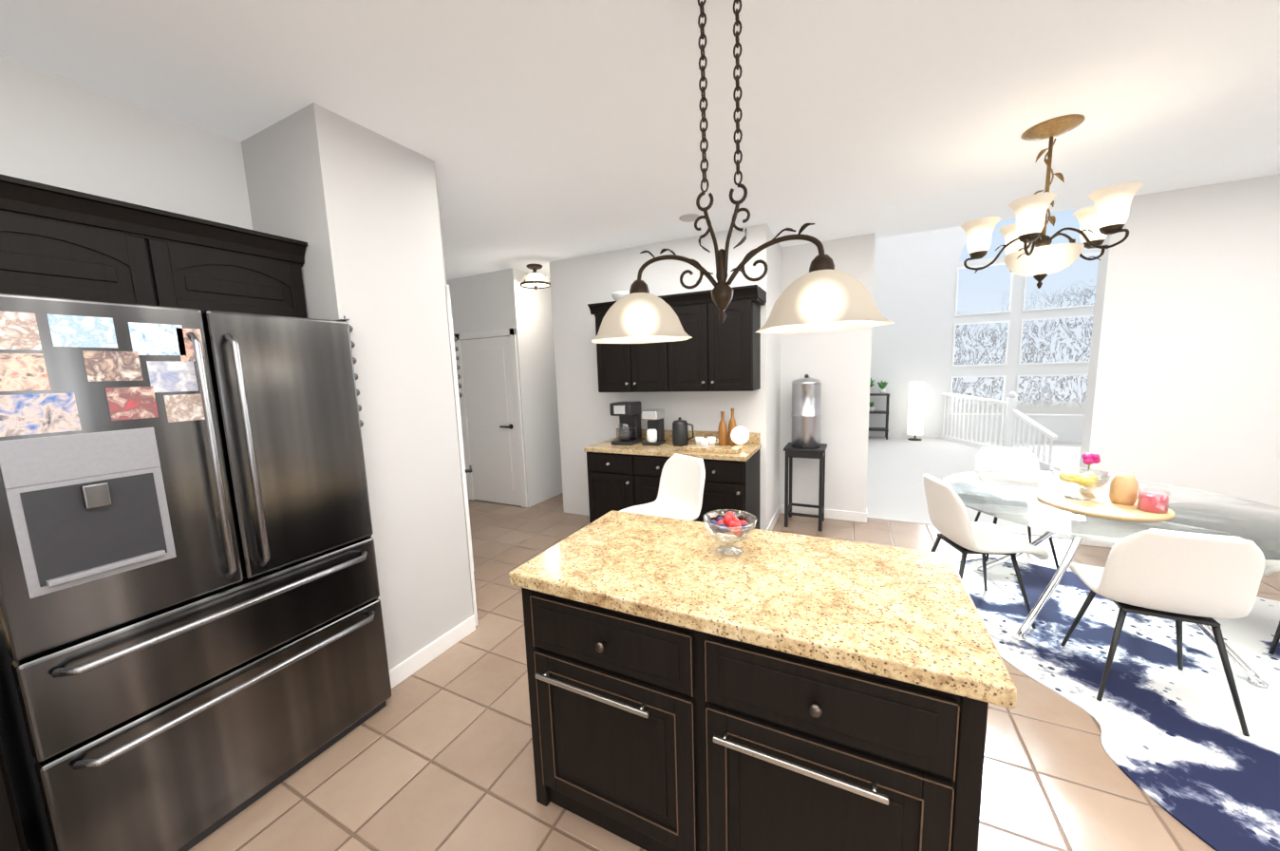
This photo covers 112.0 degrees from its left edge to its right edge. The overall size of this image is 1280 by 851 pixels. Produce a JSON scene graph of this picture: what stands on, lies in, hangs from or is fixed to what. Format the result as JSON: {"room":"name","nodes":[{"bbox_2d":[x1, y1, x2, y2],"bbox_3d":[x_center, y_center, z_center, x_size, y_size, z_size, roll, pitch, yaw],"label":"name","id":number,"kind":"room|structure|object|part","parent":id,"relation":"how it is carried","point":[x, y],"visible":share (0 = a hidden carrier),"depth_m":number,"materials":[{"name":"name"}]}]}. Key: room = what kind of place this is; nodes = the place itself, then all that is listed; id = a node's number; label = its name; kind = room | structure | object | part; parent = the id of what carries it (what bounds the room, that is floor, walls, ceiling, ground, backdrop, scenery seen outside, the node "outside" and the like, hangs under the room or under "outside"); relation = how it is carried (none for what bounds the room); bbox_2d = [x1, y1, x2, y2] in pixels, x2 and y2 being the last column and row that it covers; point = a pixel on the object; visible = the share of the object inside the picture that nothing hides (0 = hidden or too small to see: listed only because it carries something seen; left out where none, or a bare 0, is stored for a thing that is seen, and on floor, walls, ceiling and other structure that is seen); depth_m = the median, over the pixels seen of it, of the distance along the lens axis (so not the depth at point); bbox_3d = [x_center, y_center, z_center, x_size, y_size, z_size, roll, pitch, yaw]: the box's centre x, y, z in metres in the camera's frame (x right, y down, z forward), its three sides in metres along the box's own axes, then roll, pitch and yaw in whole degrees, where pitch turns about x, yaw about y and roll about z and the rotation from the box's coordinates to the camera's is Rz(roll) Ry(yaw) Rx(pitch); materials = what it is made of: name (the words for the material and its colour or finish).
{"room":"dining room and kitchen","nodes":[
{"label":"dining room and kitchen","id":0,"kind":"room"},
{"bbox_2d":[0,55,253,229],"bbox_3d":[-2.927,0.228,0.591,0.150,2.830,4.050,2,8,26],"label":"wall","id":1,"kind":"structure","parent":0,"point":[58,131],"depth_m":1.81,"materials":[{"name":"paint"}]},
{"bbox_2d":[446,268,537,507],"bbox_3d":[-2.003,-0.424,5.498,1.400,2.830,0.150,2,8,26],"label":"wall","id":2,"kind":"structure","parent":0,"point":[488,301],"depth_m":5.19,"materials":[{"name":"paint"}]},
{"bbox_2d":[454,327,527,508],"bbox_3d":[-1.869,-0.073,5.360,0.980,2.160,0.065,2,8,26],"label":"door","id":3,"kind":"structure","parent":2,"relation":"attached to","point":[490,397],"depth_m":5.36,"materials":[{"name":"wood"}]},
{"bbox_2d":[522,270,563,503],"bbox_3d":[-0.913,-0.561,6.288,0.150,2.830,2.250,2,8,26],"label":"wall","id":4,"kind":"structure","parent":0,"point":[540,355],"depth_m":5.49,"materials":[{"name":"paint"}]},
{"bbox_2d":[0,0,1279,280],"bbox_3d":[1.163,-1.507,1.211,10.850,0.180,9.500,2,8,26],"label":"ceiling","id":5,"kind":"structure","parent":0,"point":[543,133],"depth_m":1.93,"materials":[{"name":"paint"}]},
{"bbox_2d":[519,263,550,290],"bbox_3d":[-1.182,-1.664,4.874,0.344,0.270,0.344,2,8,26],"label":"light","id":6,"kind":"object","parent":5,"relation":"attached to","point":[535,280],"visible":1,"depth_m":4.79,"materials":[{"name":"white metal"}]},
{"bbox_2d":[678,213,699,222],"bbox_3d":[0.401,-1.673,3.492,0.170,0.012,0.170,2,8,26],"label":"recessed light","id":7,"kind":"object","parent":5,"relation":"in","point":[688,217],"visible":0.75,"depth_m":3.46,"materials":[{"name":"white"}]},
{"bbox_2d":[591,0,893,343],"bbox_3d":[0.259,-0.851,1.382,1.001,1.102,0.359,2,8,26],"label":"pendant light","id":8,"kind":"object","parent":5,"relation":"hanging from","point":[822,294],"visible":1,"depth_m":1.38,"materials":[{"name":"white glass"}]},
{"bbox_2d":[960,113,1144,288],"bbox_3d":[2.211,-1.177,2.372,0.711,0.835,0.715,2,8,26],"label":"dining chandelier","id":9,"kind":"object","parent":5,"relation":"hanging from","point":[1103,216],"visible":1,"depth_m":2.28,"materials":[{"name":"white glass"}]},
{"bbox_2d":[26,492,1279,850],"bbox_3d":[1.262,1.418,1.581,10.850,0.060,9.500,2,8,26],"label":"floor","id":10,"kind":"structure","parent":0,"point":[435,755],"depth_m":1.77,"materials":[{"name":"beige tile"}]},
{"bbox_2d":[0,737,27,850],"bbox_3d":[-2.216,1.109,1.212,0.618,0.880,0.446,2,8,26],"label":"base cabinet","id":11,"kind":"object","parent":10,"relation":"on","point":[11,836],"visible":1,"depth_m":1.26,"materials":[{"name":"black wood"}]},
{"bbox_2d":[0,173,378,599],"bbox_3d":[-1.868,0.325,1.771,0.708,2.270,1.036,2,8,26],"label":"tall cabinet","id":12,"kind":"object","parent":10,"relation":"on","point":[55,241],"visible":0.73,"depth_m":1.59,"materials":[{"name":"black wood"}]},
{"bbox_2d":[0,292,391,850],"bbox_3d":[-1.780,0.521,1.752,0.797,1.880,0.990,2,8,26],"label":"refrigerator","id":13,"kind":"object","parent":10,"relation":"on","point":[193,649],"visible":1,"depth_m":1.45,"materials":[{"name":"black metal"}]},
{"bbox_2d":[241,102,473,669],"bbox_3d":[-2.350,-0.128,3.248,2.780,2.830,1.270,2,8,26],"label":"wall block","id":14,"kind":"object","parent":10,"relation":"on","point":[355,206],"visible":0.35,"depth_m":2.25,"materials":[{"name":"paint"}]},
{"bbox_2d":[343,315,363,427],"bbox_3d":[-1.363,-0.237,2.056,0.039,0.560,0.038,2,8,26],"label":"beads","id":15,"kind":"object","parent":14,"relation":"hanging from","point":[356,374],"visible":0.35,"depth_m":2.05},
{"bbox_2d":[445,284,478,625],"bbox_3d":[-1.283,0.191,3.118,0.716,2.160,0.633,2,8,26],"label":"door frame","id":16,"kind":"structure","parent":14,"relation":"attached to","point":[464,471],"depth_m":2.70,"materials":[{"name":"wood"}]},
{"bbox_2d":[453,333,462,397],"bbox_3d":[-1.483,-0.457,3.506,0.043,0.600,0.044,2,8,26],"label":"beads","id":17,"kind":"object","parent":16,"relation":"hanging from","point":[457,359],"visible":0.52,"depth_m":3.49},
{"bbox_2d":[389,614,475,688],"bbox_3d":[-1.195,1.303,2.514,0.014,0.100,0.600,2,8,26],"label":"baseboard","id":18,"kind":"structure","parent":10,"relation":"on","point":[403,670],"depth_m":2.48,"materials":[{"name":"white wood"}]},
{"bbox_2d":[620,452,705,520],"bbox_3d":[0.156,0.738,3.044,0.552,1.001,0.511,-7,9,-35],"label":"counter stool","id":19,"kind":"object","parent":10,"relation":"on","point":[681,487],"visible":0.67,"depth_m":3.11,"materials":[{"name":"plastic"}]},
{"bbox_2d":[583,428,761,528],"bbox_3d":[0.300,0.594,4.052,1.520,1.020,0.643,2,8,26],"label":"base cabinet","id":20,"kind":"object","parent":10,"relation":"on","point":[621,477],"visible":0.48,"depth_m":3.84,"materials":[{"name":"black wood"}]},
{"bbox_2d":[609,401,642,445],"bbox_3d":[-0.122,-0.026,4.198,0.242,0.400,0.262,2,8,26],"label":"coffee maker","id":21,"kind":"object","parent":20,"relation":"on","point":[630,429],"visible":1,"depth_m":4.14,"materials":[{"name":"black plastic"}]},
{"bbox_2d":[641,408,665,446],"bbox_3d":[0.130,0.013,4.103,0.160,0.330,0.200,2,8,26],"label":"coffee maker","id":22,"kind":"object","parent":20,"relation":"on","point":[655,430],"visible":1,"depth_m":4.05,"materials":[{"name":"black plastic"}]},
{"bbox_2d":[672,416,694,446],"bbox_3d":[0.399,0.052,3.997,0.208,0.260,0.150,2,8,26],"label":"kettle","id":23,"kind":"object","parent":20,"relation":"on","point":[680,433],"visible":1,"depth_m":3.95,"materials":[{"name":"black plastic"}]},
{"bbox_2d":[695,435,718,445],"bbox_3d":[0.594,0.150,3.914,0.206,0.075,0.200,2,8,26],"label":"cups","id":24,"kind":"object","parent":20,"relation":"on","point":[708,441],"visible":0.92,"depth_m":3.92,"materials":[{"name":"white ceramic"}]},
{"bbox_2d":[682,444,741,453],"bbox_3d":[0.611,0.199,3.676,0.470,0.035,0.140,2,8,26],"label":"tray","id":25,"kind":"object","parent":20,"relation":"on","point":[714,448],"visible":1,"depth_m":3.63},
{"bbox_2d":[718,408,736,446],"bbox_3d":[0.792,0.013,3.909,0.165,0.335,0.076,-2,7,0],"label":"bottles","id":26,"kind":"object","parent":20,"relation":"on","point":[723,433],"visible":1,"depth_m":3.89},
{"bbox_2d":[730,426,749,448],"bbox_3d":[0.876,0.099,3.789,0.160,0.188,0.160,2,8,26],"label":"lamp","id":27,"kind":"object","parent":20,"relation":"on","point":[740,436],"visible":0.98,"depth_m":3.73,"materials":[{"name":"white glass"}]},
{"bbox_2d":[509,582,1014,850],"bbox_3d":[0.326,0.977,1.571,1.346,0.880,0.730,2,8,26],"label":"kitchen island","id":28,"kind":"object","parent":10,"relation":"on","point":[691,687],"depth_m":1.22,"materials":[{"name":"brown wood"}]},
{"bbox_2d":[508,509,1016,707],"bbox_3d":[0.325,0.512,1.539,1.400,0.050,0.730,2,8,26],"label":"island countertop","id":29,"kind":"structure","parent":28,"relation":"on","point":[911,613],"depth_m":1.34,"materials":[{"name":"beige stone"}]},
{"bbox_2d":[702,508,756,556],"bbox_3d":[0.337,0.400,1.624,0.198,0.150,0.198,2,8,26],"label":"fruit bowl","id":30,"kind":"object","parent":29,"relation":"on","point":[730,522],"visible":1,"depth_m":1.59,"materials":[{"name":"clear glass"}]},
{"bbox_2d":[766,504,781,530],"bbox_3d":[1.367,0.975,4.414,0.014,0.100,0.820,2,8,26],"label":"baseboard","id":31,"kind":"structure","parent":10,"relation":"on","point":[772,523],"depth_m":4.41,"materials":[{"name":"white wood"}]},
{"bbox_2d":[783,442,827,531],"bbox_3d":[1.682,0.608,4.402,0.380,0.810,0.380,2,8,26],"label":"accent table","id":32,"kind":"object","parent":10,"relation":"on","point":[792,451],"visible":0.98,"depth_m":4.28,"materials":[{"name":"black wood"}]},
{"bbox_2d":[790,374,821,448],"bbox_3d":[1.647,-0.148,4.288,0.281,0.720,0.322,2,8,26],"label":"water filter","id":33,"kind":"object","parent":32,"relation":"on","point":[806,402],"visible":1,"depth_m":4.20,"materials":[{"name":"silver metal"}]},
{"bbox_2d":[781,504,867,522],"bbox_3d":[1.935,0.932,4.602,0.864,0.100,0.014,2,8,26],"label":"baseboard","id":34,"kind":"structure","parent":10,"relation":"on","point":[851,516],"depth_m":4.54,"materials":[{"name":"white wood"}]},
{"bbox_2d":[953,557,1279,850],"bbox_3d":[2.901,1.284,1.930,3.325,0.008,3.000,2,8,26],"label":"rug","id":35,"kind":"object","parent":10,"relation":"on","point":[1177,744],"visible":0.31,"depth_m":2.08,"materials":[{"name":"white fabric"}]},
{"bbox_2d":[922,473,1048,628],"bbox_3d":[2.169,0.765,2.787,0.552,0.861,0.482,-1,7,8],"label":"dining chair","id":36,"kind":"object","parent":35,"relation":"on","point":[956,528],"visible":0.96,"depth_m":2.67,"materials":[{"name":"plastic"}]},
{"bbox_2d":[974,446,1058,568],"bbox_3d":[3.052,0.641,3.529,0.482,0.861,0.552,1,8,21],"label":"dining chair","id":37,"kind":"object","parent":35,"relation":"on","point":[992,458],"visible":0.31,"depth_m":3.69,"materials":[{"name":"plastic"}]},
{"bbox_2d":[941,470,1279,688],"bbox_3d":[2.783,0.820,2.653,1.600,0.739,1.600,2,8,26],"label":"dining table","id":38,"kind":"object","parent":35,"relation":"on","point":[1008,495],"visible":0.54,"depth_m":2.46,"materials":[{"name":"clear glass"}]},
{"bbox_2d":[1035,489,1175,521],"bbox_3d":[2.681,0.457,2.517,0.550,0.022,0.550,2,8,26],"label":"wood tray","id":39,"kind":"object","parent":38,"relation":"on","point":[1100,504],"visible":0.77,"depth_m":2.44,"materials":[{"name":"brown wood"}]},
{"bbox_2d":[1051,466,1110,500],"bbox_3d":[2.633,0.354,2.594,0.253,0.167,0.253,2,8,26],"label":"glass bowl","id":40,"kind":"object","parent":39,"relation":"on","point":[1084,480],"visible":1,"depth_m":2.57,"materials":[{"name":"clear glass"}]},
{"bbox_2d":[1079,452,1100,494],"bbox_3d":[2.780,0.294,2.673,0.084,0.255,0.091,2,8,26],"label":"peony","id":41,"kind":"object","parent":39,"relation":"on","point":[1089,459],"visible":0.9,"depth_m":2.64,"materials":[{"name":"pink plant"}]},
{"bbox_2d":[1109,472,1138,505],"bbox_3d":[2.776,0.361,2.478,0.110,0.172,0.108,2,8,26],"label":"jar","id":42,"kind":"object","parent":39,"relation":"on","point":[1123,489],"visible":1,"depth_m":2.45,"materials":[{"name":"ceramic"}]},
{"bbox_2d":[1136,488,1170,513],"bbox_3d":[2.787,0.408,2.344,0.112,0.112,0.112,2,8,26],"label":"candle jar","id":43,"kind":"object","parent":39,"relation":"on","point":[1153,502],"visible":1,"depth_m":2.32,"materials":[{"name":"pink glass"}]},
{"bbox_2d":[1060,527,1265,735],"bbox_3d":[2.457,0.844,2.080,0.485,0.861,0.560,2,8,26],"label":"dining chair","id":44,"kind":"object","parent":35,"relation":"on","point":[1178,576],"visible":1,"depth_m":1.86,"materials":[{"name":"plastic"}]},
{"bbox_2d":[1262,559,1279,654],"bbox_3d":[3.649,0.773,2.329,0.552,0.861,0.482,2,8,31],"label":"dining chair","id":45,"kind":"object","parent":35,"relation":"on","point":[1271,566],"visible":0.12,"depth_m":2.29,"materials":[{"name":"plastic"}]},
{"bbox_2d":[549,223,875,529],"bbox_3d":[0.707,-0.410,4.662,3.160,2.830,1.050,2,8,26],"label":"wall","id":46,"kind":"structure","parent":0,"point":[837,364],"depth_m":4.40,"materials":[{"name":"paint"}]},
{"bbox_2d":[587,284,766,392],"bbox_3d":[0.316,-0.740,3.985,1.580,0.840,0.408,2,8,26],"label":"wall cabinet","id":47,"kind":"object","parent":46,"relation":"attached to","point":[713,353],"visible":0.9,"depth_m":3.75,"materials":[{"name":"black wood"}]},
{"bbox_2d":[611,290,629,301],"bbox_3d":[-0.141,-1.226,4.183,0.270,0.100,0.270,2,8,26],"label":"bowl","id":48,"kind":"object","parent":47,"relation":"on","point":[616,295],"visible":0.33,"depth_m":4.07,"materials":[{"name":"white ceramic"}]},
{"bbox_2d":[865,435,1081,539],"bbox_3d":[4.905,0.656,6.614,8.800,0.064,5.950,2,8,26],"label":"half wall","id":49,"kind":"structure","parent":0,"point":[898,467],"depth_m":6.48,"materials":[{"name":"white paint"}]},
{"bbox_2d":[868,393,889,439],"bbox_3d":[5.000,-0.204,9.325,0.640,0.955,0.390,2,8,26],"label":"console shelf","id":50,"kind":"object","parent":49,"relation":"on","point":[887,413],"visible":0.69,"depth_m":9.11,"materials":[{"name":"black metal"}]},
{"bbox_2d":[869,377,874,394],"bbox_3d":[4.885,-0.871,9.250,0.265,0.389,0.377,2,8,26],"label":"plant","id":51,"kind":"object","parent":50,"relation":"on","point":[871,384],"visible":0.23,"depth_m":9.22,"materials":[{"name":"green plant"}]},
{"bbox_2d":[869,401,875,411],"bbox_3d":[4.986,-0.410,9.307,0.140,0.215,0.193,2,8,26],"label":"plant","id":52,"kind":"object","parent":50,"relation":"on","point":[872,407],"visible":0.9,"depth_m":9.26,"materials":[{"name":"green plant"}]},
{"bbox_2d":[877,379,887,394],"bbox_3d":[5.147,-0.816,9.170,0.205,0.284,0.224,2,8,26],"label":"plant","id":53,"kind":"object","parent":50,"relation":"on","point":[882,385],"visible":1,"depth_m":9.14,"materials":[{"name":"green plant"}]},
{"bbox_2d":[906,381,925,440],"bbox_3d":[5.677,-0.294,8.880,0.280,1.200,0.280,2,8,26],"label":"floor lamp","id":54,"kind":"object","parent":49,"relation":"on","point":[916,407],"visible":1,"depth_m":8.78,"materials":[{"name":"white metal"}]},
{"bbox_2d":[868,218,1099,442],"bbox_3d":[6.089,-2.517,8.835,8.800,5.600,0.150,2,8,26],"label":"wall","id":55,"kind":"structure","parent":0,"point":[914,282],"depth_m":8.88,"materials":[{"name":"paint"}]},
{"bbox_2d":[940,208,1099,470],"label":"room window","id":56,"kind":"structure","parent":55,"relation":"in","point":[1047,340],"depth_m":8.17,"materials":[{"name":"glass"}]},
{"bbox_3d":[6.099,-0.082,7.616,1.017,1.067,2.896,2,8,26],"label":"stair railing","id":57,"kind":"part","parent":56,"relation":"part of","materials":[{"name":"white wood"}]},
{"bbox_2d":[1072,173,1279,537],"bbox_3d":[5.641,-0.333,2.729,4.100,2.830,0.150,2,8,26],"label":"wall","id":58,"kind":"structure","parent":0,"point":[1183,385],"depth_m":3.30,"materials":[{"name":"paint"}]},
{"bbox_2d":[1079,538,1113,547],"bbox_3d":[5.577,1.029,2.864,3.964,0.100,0.014,2,8,26],"label":"baseboard","id":59,"kind":"structure","parent":58,"relation":"attached to","point":[1084,541],"depth_m":3.69,"materials":[{"name":"white wood"}]}
]}

